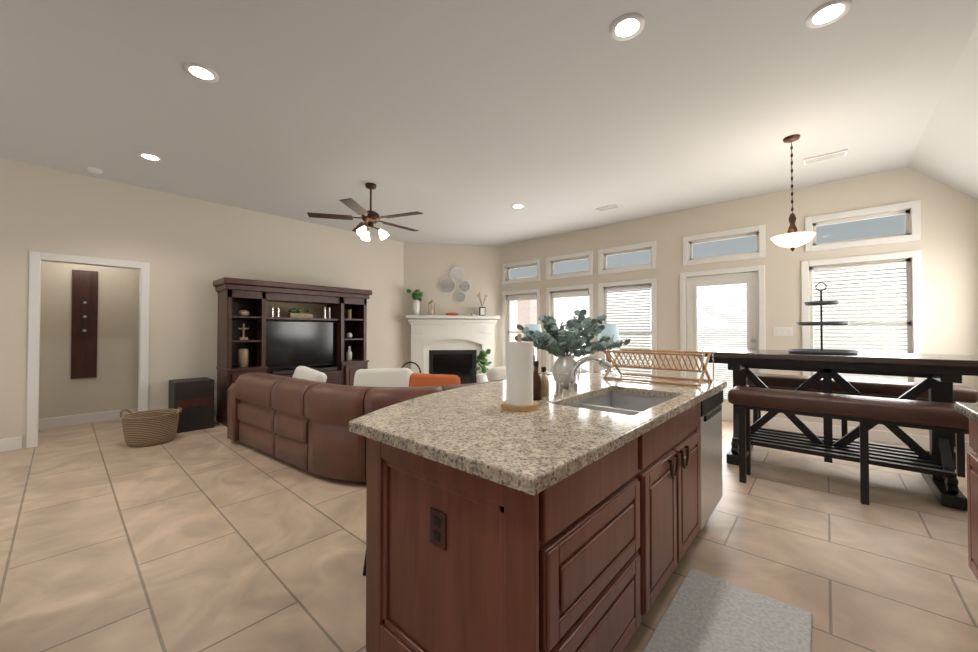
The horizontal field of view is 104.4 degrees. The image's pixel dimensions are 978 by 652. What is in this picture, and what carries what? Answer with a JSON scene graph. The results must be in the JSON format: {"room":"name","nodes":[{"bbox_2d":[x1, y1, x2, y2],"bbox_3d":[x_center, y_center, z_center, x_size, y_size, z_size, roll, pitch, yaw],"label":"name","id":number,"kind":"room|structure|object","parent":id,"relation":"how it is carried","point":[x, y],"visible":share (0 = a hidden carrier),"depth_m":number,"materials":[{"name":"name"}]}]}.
{"room":"kitchen","nodes":[
{"label":"kitchen","id":0,"kind":"room"},
{"bbox_2d":[39,261,139,418],"bbox_3d":[-5.636,-0.209,5.037,0.120,3.050,5.600,-1,-1,42],"label":"wall","id":1,"kind":"structure","parent":0,"point":[112,385],"depth_m":5.18,"materials":[{"name":"beige paint"}]},
{"bbox_2d":[71,269,97,378],"bbox_3d":[-5.447,-0.025,5.111,0.058,1.450,0.239,-1,-1,42],"label":"panel","id":2,"kind":"object","parent":1,"relation":"attached to","point":[84,324],"visible":0.96,"depth_m":5.11,"materials":[{"name":"brown wood"}]},
{"bbox_2d":[0,158,403,448],"bbox_3d":[-4.209,-0.209,4.986,0.120,3.050,7.420,-1,-1,42],"label":"wall","id":3,"kind":"structure","parent":0,"point":[189,250],"depth_m":4.97,"materials":[{"name":"beige paint"}]},
{"bbox_2d":[26,251,149,447],"bbox_3d":[-4.664,0.254,4.468,0.160,2.110,0.970,-1,-1,42],"label":"door frame","id":4,"kind":"structure","parent":3,"relation":"attached to","point":[33,370],"depth_m":4.16,"materials":[{"name":"white wood"}]},
{"bbox_2d":[0,408,972,453],"bbox_3d":[-1.226,1.229,3.318,8.730,0.130,8.920,-1,-1,42],"label":"baseboard","id":5,"kind":"structure","parent":3,"relation":"attached to","point":[10,444],"depth_m":4.68,"materials":[{"name":"white wood"}]},
{"bbox_2d":[403,242,499,369],"bbox_3d":[-0.756,-0.171,7.901,2.198,3.050,0.120,0,-1,-9],"label":"wall","id":6,"kind":"structure","parent":0,"point":[428,267],"depth_m":7.84,"materials":[{"name":"beige paint"}]},
{"bbox_2d":[0,419,977,651],"bbox_3d":[-1.351,1.338,3.628,9.930,0.080,9.220,-1,-1,42],"label":"floor","id":7,"kind":"structure","parent":0,"point":[215,539],"depth_m":2.16,"materials":[{"name":"tile"}]},
{"bbox_2d":[120,407,181,446],"bbox_3d":[-3.792,1.115,4.264,0.500,0.382,0.500,-1,-1,42],"label":"wicker basket","id":8,"kind":"object","parent":7,"relation":"on","point":[147,428],"visible":1,"depth_m":4.12,"materials":[{"name":"beige wicker"}]},
{"bbox_2d":[168,377,213,432],"bbox_3d":[-3.841,1.005,4.897,0.428,0.620,0.400,-1,-1,42],"label":"speaker","id":9,"kind":"object","parent":7,"relation":"on","point":[193,398],"visible":0.85,"depth_m":4.76},
{"bbox_2d":[213,277,371,426],"bbox_3d":[-2.923,0.352,5.889,0.568,1.950,2.150,-1,-1,42],"label":"entertainment center","id":10,"kind":"object","parent":7,"relation":"on","point":[278,328],"visible":0.65,"depth_m":5.70,"materials":[{"name":"brown wood"}]},
{"bbox_2d":[257,320,344,374],"bbox_3d":[-2.840,0.320,5.869,0.305,0.786,1.300,-1,-1,42],"label":"tv","id":11,"kind":"object","parent":10,"relation":"on","point":[280,344],"depth_m":5.83,"materials":[{"name":"black plastic"}]},
{"bbox_2d":[363,552,365,575],"bbox_3d":[-0.353,0.932,1.971,0.427,0.692,0.428,-1,-1,42],"label":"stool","id":12,"kind":"object","parent":7,"relation":"on","point":[364,570],"visible":0.04,"depth_m":1.94,"materials":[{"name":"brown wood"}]},
{"bbox_2d":[227,361,589,482],"bbox_3d":[-0.793,0.811,4.543,2.977,0.898,3.274,-1,-1,42],"label":"sectional sofa","id":13,"kind":"object","parent":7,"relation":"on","point":[302,417],"visible":0.52,"depth_m":3.35,"materials":[{"name":"brown leather"}]},
{"bbox_2d":[292,366,326,381],"bbox_3d":[-1.962,0.644,4.064,0.500,0.380,0.140,8,-16,37],"label":"pillow","id":14,"kind":"object","parent":13,"relation":"on","point":[301,372],"depth_m":4.00,"materials":[{"name":"white fabric"}]},
{"bbox_2d":[353,368,412,386],"bbox_3d":[-0.968,0.596,3.439,0.550,0.420,0.160,-3,-17,12],"label":"pillow","id":15,"kind":"object","parent":13,"relation":"on","point":[382,377],"depth_m":3.39,"materials":[{"name":"white fabric"}]},
{"bbox_2d":[409,373,459,386],"bbox_3d":[-0.508,0.641,3.470,0.500,0.400,0.150,5,-18,-20],"label":"pillow","id":16,"kind":"object","parent":13,"relation":"on","point":[415,379],"depth_m":3.44,"materials":[{"name":"orange fabric"}]},
{"bbox_2d":[486,366,505,380],"bbox_3d":[0.206,0.646,4.241,0.160,0.400,0.500,-27,-18,38],"label":"pillow","id":17,"kind":"object","parent":13,"relation":"on","point":[494,373],"depth_m":4.09,"materials":[{"name":"white fabric"}]},
{"bbox_2d":[406,267,499,383],"bbox_3d":[-0.736,0.061,7.773,1.873,2.583,0.667,0,-1,-9],"label":"fireplace","id":18,"kind":"object","parent":7,"relation":"on","point":[449,344],"visible":0.9,"depth_m":7.73,"materials":[{"name":"white"}]},
{"bbox_2d":[475,349,491,382],"bbox_3d":[-0.107,0.891,7.303,0.395,0.910,0.354,-1,-1,42],"label":"potted plant","id":19,"kind":"object","parent":7,"relation":"on","point":[482,360],"visible":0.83,"depth_m":7.21,"materials":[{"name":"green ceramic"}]},
{"bbox_2d":[364,384,726,651],"bbox_3d":[0.580,0.847,2.039,0.816,0.860,2.260,-1,-1,42],"label":"kitchen island","id":20,"kind":"object","parent":7,"relation":"on","point":[574,516],"depth_m":1.24,"materials":[{"name":"brown wood"}]},
{"bbox_2d":[349,372,726,495],"bbox_3d":[0.434,0.399,2.175,1.205,0.040,2.340,-1,-1,42],"label":"island countertop","id":21,"kind":"structure","parent":20,"relation":"on","point":[467,428],"depth_m":1.39,"materials":[{"name":"beige stone"}]},
{"bbox_2d":[501,334,537,411],"bbox_3d":[0.140,0.205,1.730,0.170,0.335,0.170,-1,-1,42],"label":"paper towel holder","id":22,"kind":"object","parent":21,"relation":"on","point":[519,375],"visible":1,"depth_m":1.68,"materials":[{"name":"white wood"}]},
{"bbox_2d":[546,378,548,396],"bbox_3d":[0.295,0.299,2.047,0.058,0.155,0.058,0,-1,27],"label":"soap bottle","id":23,"kind":"object","parent":21,"relation":"on","point":[547,381],"depth_m":2.02,"materials":[{"name":"white plastic"}]},
{"bbox_2d":[553,373,567,395],"bbox_3d":[0.396,0.312,2.045,0.082,0.130,0.046,-1,-1,42],"label":"glass jar","id":24,"kind":"object","parent":21,"relation":"on","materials":[{"name":"clear glass"}]},
{"bbox_2d":[515,309,630,387],"bbox_3d":[0.515,0.135,2.423,0.634,0.492,0.604,-1,-1,42],"label":"vase","id":25,"kind":"object","parent":21,"relation":"on","point":[561,343],"visible":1,"depth_m":2.33,"materials":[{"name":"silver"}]},
{"bbox_2d":[565,356,611,391],"bbox_3d":[0.581,0.277,2.196,0.214,0.204,0.177,-1,-1,42],"label":"faucet","id":26,"kind":"object","parent":21,"relation":"on","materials":[{"name":"silver metal"}]},
{"bbox_2d":[565,388,668,415],"bbox_3d":[0.690,0.506,1.999,0.470,0.202,0.810,-1,-1,42],"label":"sink","id":27,"kind":"object","parent":21,"relation":"in","point":[611,401],"depth_m":2.31,"materials":[{"name":"silver metal"}]},
{"bbox_2d":[612,364,622,386],"bbox_3d":[0.808,0.311,2.384,0.076,0.140,0.074,-1,-1,42],"label":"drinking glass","id":28,"kind":"object","parent":21,"relation":"on","point":[616,373],"visible":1,"depth_m":2.41,"materials":[{"name":"clear glass"}]},
{"bbox_2d":[603,348,713,386],"bbox_3d":[1.186,0.268,2.685,0.654,0.233,0.316,-1,-1,42],"label":"dish rack","id":29,"kind":"object","parent":21,"relation":"on","point":[703,366],"visible":0.96,"depth_m":2.64,"materials":[{"name":"brown wood"}]},
{"bbox_2d":[593,370,625,372],"bbox_3d":[1.834,1.011,5.793,0.480,0.630,0.480,-1,-1,42],"label":"side table","id":30,"kind":"object","parent":7,"relation":"on","point":[599,371],"visible":0.21,"depth_m":5.81,"materials":[{"name":"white wood"}]},
{"bbox_2d":[598,324,619,371],"bbox_3d":[1.834,0.335,5.801,0.320,0.720,0.320,-1,-1,42],"label":"table lamp","id":31,"kind":"object","parent":30,"relation":"on","point":[610,330],"visible":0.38,"depth_m":5.70,"materials":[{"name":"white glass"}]},
{"bbox_2d":[643,568,811,651],"bbox_3d":[0.851,1.261,1.391,0.485,0.016,1.160,-1,-1,42],"label":"kitchen mat","id":32,"kind":"object","parent":7,"relation":"on","point":[705,612],"visible":0.96,"depth_m":1.61,"materials":[{"name":"grey fabric"}]},
{"bbox_2d":[696,348,977,510],"bbox_3d":[3.048,0.770,3.391,1.970,1.050,0.900,-1,-1,42],"label":"dining table","id":33,"kind":"object","parent":7,"relation":"on","point":[941,374],"visible":0.85,"depth_m":3.12,"materials":[{"name":"black paint"}]},
{"bbox_2d":[788,282,858,354],"bbox_3d":[2.972,-0.073,3.392,0.476,0.635,0.476,-1,-1,42],"label":"tiered tray","id":34,"kind":"object","parent":33,"relation":"on","point":[821,324],"visible":1,"depth_m":3.33,"materials":[{"name":"black metal"}]},
{"bbox_2d":[728,386,968,504],"bbox_3d":[2.724,0.907,2.754,1.650,0.760,0.360,-1,-1,42],"label":"bench","id":35,"kind":"object","parent":7,"relation":"on","point":[863,411],"visible":1,"depth_m":2.74,"materials":[{"name":"leather"}]},
{"bbox_2d":[747,373,977,477],"bbox_3d":[3.592,0.921,3.836,1.650,0.760,0.350,-1,-1,42],"label":"bench","id":36,"kind":"object","parent":7,"relation":"on","point":[895,389],"visible":0.58,"depth_m":3.59,"materials":[{"name":"leather"}]},
{"bbox_2d":[955,402,977,579],"bbox_3d":[0.708,0.744,-0.496,0.757,1.000,5.680,-1,-1,42],"label":"cabinet","id":37,"kind":"object","parent":7,"relation":"on","point":[969,411],"depth_m":1.74,"materials":[{"name":"brown wood"}]},
{"bbox_3d":[0.677,1.012,5.831,0.480,0.630,0.480,-1,-1,42],"label":"side table","id":38,"kind":"object","parent":7,"relation":"on","visible":0},
{"bbox_2d":[523,324,541,371],"bbox_3d":[0.677,0.336,5.840,0.320,0.720,0.320,-1,-1,42],"label":"table lamp","id":39,"kind":"object","parent":38,"relation":"on","point":[534,327],"visible":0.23,"depth_m":5.76,"materials":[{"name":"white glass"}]},
{"bbox_2d":[0,0,977,245],"bbox_3d":[-1.403,-1.512,3.712,9.789,0.796,9.220,-1,-1,42],"label":"ceiling","id":40,"kind":"structure","parent":0,"point":[467,122],"depth_m":2.99,"materials":[{"name":"grey paint"}]},
{"bbox_2d":[87,167,102,173],"bbox_3d":[-4.351,-1.730,4.189,0.205,0.030,0.117,-1,-1,42],"label":"smoke detector","id":41,"kind":"object","parent":40,"relation":"in","point":[94,170],"depth_m":4.20,"materials":[{"name":"white plastic"}]},
{"bbox_2d":[137,152,162,161],"bbox_3d":[-3.501,-1.746,3.921,0.198,0.005,0.198,0,-1,33],"label":"recessed light","id":42,"kind":"object","parent":40,"relation":"in","point":[147,156],"depth_m":3.92,"materials":[{"name":"white plastic"}]},
{"bbox_2d":[183,63,218,82],"bbox_3d":[-2.002,-1.762,2.642,0.198,0.005,0.198,0,-1,-3],"label":"recessed light","id":43,"kind":"object","parent":40,"relation":"in","point":[201,72],"depth_m":2.64,"materials":[{"name":"white plastic"}]},
{"bbox_2d":[307,183,422,240],"bbox_3d":[-1.431,-1.400,4.704,1.388,0.676,1.336,-1,-1,42],"label":"ceiling fan","id":44,"kind":"object","parent":40,"relation":"hanging from","point":[370,218],"visible":1,"depth_m":4.58,"materials":[{"name":"brown wood"}]},
{"bbox_2d":[511,204,524,208],"bbox_3d":[0.417,-1.726,5.469,0.198,0.005,0.198,0,-1,33],"label":"recessed light","id":45,"kind":"object","parent":40,"relation":"in","point":[517,206],"depth_m":5.47,"materials":[{"name":"white"}]},
{"bbox_2d":[595,204,620,211],"bbox_3d":[1.718,-1.713,5.471,0.343,0.030,0.184,-1,-1,42],"label":"ceiling vent","id":46,"kind":"object","parent":40,"relation":"in","point":[615,206],"depth_m":5.53,"materials":[{"name":"white metal"}]},
{"bbox_2d":[610,13,644,40],"bbox_3d":[0.819,-1.768,2.249,0.198,0.005,0.198,1,-1,-39],"label":"recessed light","id":47,"kind":"object","parent":40,"relation":"in","point":[624,26],"depth_m":2.24,"materials":[{"name":"white plastic"}]},
{"bbox_2d":[771,134,815,251],"bbox_3d":[2.819,-1.221,3.528,0.330,1.065,0.330,-1,-1,42],"label":"pendant light","id":48,"kind":"object","parent":40,"relation":"hanging from","point":[792,238],"visible":1,"depth_m":3.49,"materials":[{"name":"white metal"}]},
{"bbox_2d":[803,149,847,164],"bbox_3d":[3.427,-1.734,3.873,0.335,0.030,0.186,-1,-1,42],"label":"ceiling vent","id":49,"kind":"object","parent":40,"relation":"in","point":[825,157],"depth_m":3.91,"materials":[{"name":"white metal"}]},
{"bbox_2d":[805,0,852,27],"bbox_3d":[1.922,-1.769,2.150,0.198,0.005,0.198,0,-1,-3],"label":"recessed light","id":50,"kind":"object","parent":40,"relation":"in","point":[828,11],"depth_m":2.15,"materials":[{"name":"white plastic"}]},
{"bbox_2d":[500,167,977,440],"bbox_3d":[2.688,-0.197,5.926,6.620,3.050,0.150,-1,-1,42],"label":"wall","id":51,"kind":"structure","parent":0,"point":[947,244],"depth_m":4.81,"materials":[{"name":"beige paint"}]},
{"bbox_2d":[502,259,539,369],"bbox_3d":[0.633,-0.165,7.632,0.977,2.267,0.067,-1,-1,42],"label":"window","id":52,"kind":"structure","parent":51,"relation":"in","point":[530,279],"depth_m":7.75,"materials":[{"name":"white wood"}]},
{"bbox_2d":[546,251,592,372],"bbox_3d":[1.447,-0.174,6.908,0.997,2.267,0.067,-1,-1,42],"label":"window","id":53,"kind":"structure","parent":51,"relation":"in","point":[582,273],"depth_m":6.95,"materials":[{"name":"white wood"}]},
{"bbox_2d":[598,241,656,375],"bbox_3d":[2.239,-0.183,6.204,0.997,2.267,0.067,-1,-1,42],"label":"window","id":54,"kind":"structure","parent":51,"relation":"in","point":[652,265],"depth_m":6.16,"materials":[{"name":"white wood"}]},
{"bbox_2d":[508,261,907,381],"bbox_3d":[2.258,0.063,5.290,6.258,1.516,1.515,-1,-1,42],"label":"window blind slats","id":55,"kind":"object","parent":54,"relation":"attached to","point":[577,293],"visible":0.67,"depth_m":4.50,"materials":[{"name":"white plastic"}]},
{"bbox_2d":[509,214,906,380],"bbox_3d":[2.533,-0.190,6.083,5.700,2.140,0.001,-1,-1,42],"label":"window","id":56,"kind":"structure","parent":51,"relation":"in","point":[727,254],"depth_m":5.28,"materials":[{"name":"glass"}]},
{"bbox_2d":[686,272,758,423],"bbox_3d":[3.268,0.295,5.345,0.880,2.040,0.107,-1,-1,42],"label":"patio door","id":57,"kind":"structure","parent":51,"relation":"in","point":[749,280],"depth_m":5.34,"materials":[{"name":"white painted wood"},{"name":"glass"}]},
{"bbox_2d":[680,225,765,426],"bbox_3d":[3.244,-0.005,5.315,1.037,2.647,0.017,-1,-1,42],"label":"window","id":58,"kind":"structure","parent":51,"relation":"in","point":[761,236],"depth_m":5.27,"materials":[{"name":"white wood"}]},
{"bbox_2d":[773,327,792,336],"bbox_3d":[3.762,0.074,4.858,0.200,0.120,0.010,-1,-1,42],"label":"switch plate","id":59,"kind":"object","parent":51,"relation":"attached to","point":[783,331],"visible":1,"depth_m":4.85,"materials":[{"name":"white plastic"}]},
{"bbox_2d":[801,200,923,382],"bbox_3d":[4.272,-0.297,4.398,1.037,2.107,0.067,-1,-1,42],"label":"window","id":60,"kind":"structure","parent":51,"relation":"in","point":[812,244],"depth_m":4.30,"materials":[{"name":"white wood"}]},
{"label":"outside","id":61,"kind":"structure","parent":0,"visible":0},
{"bbox_2d":[510,214,906,398],"bbox_3d":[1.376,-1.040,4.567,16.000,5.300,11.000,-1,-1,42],"label":"window panes","id":62,"kind":"structure","parent":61,"point":[628,259],"depth_m":7.28,"materials":[{"name":"glass"}]}
]}

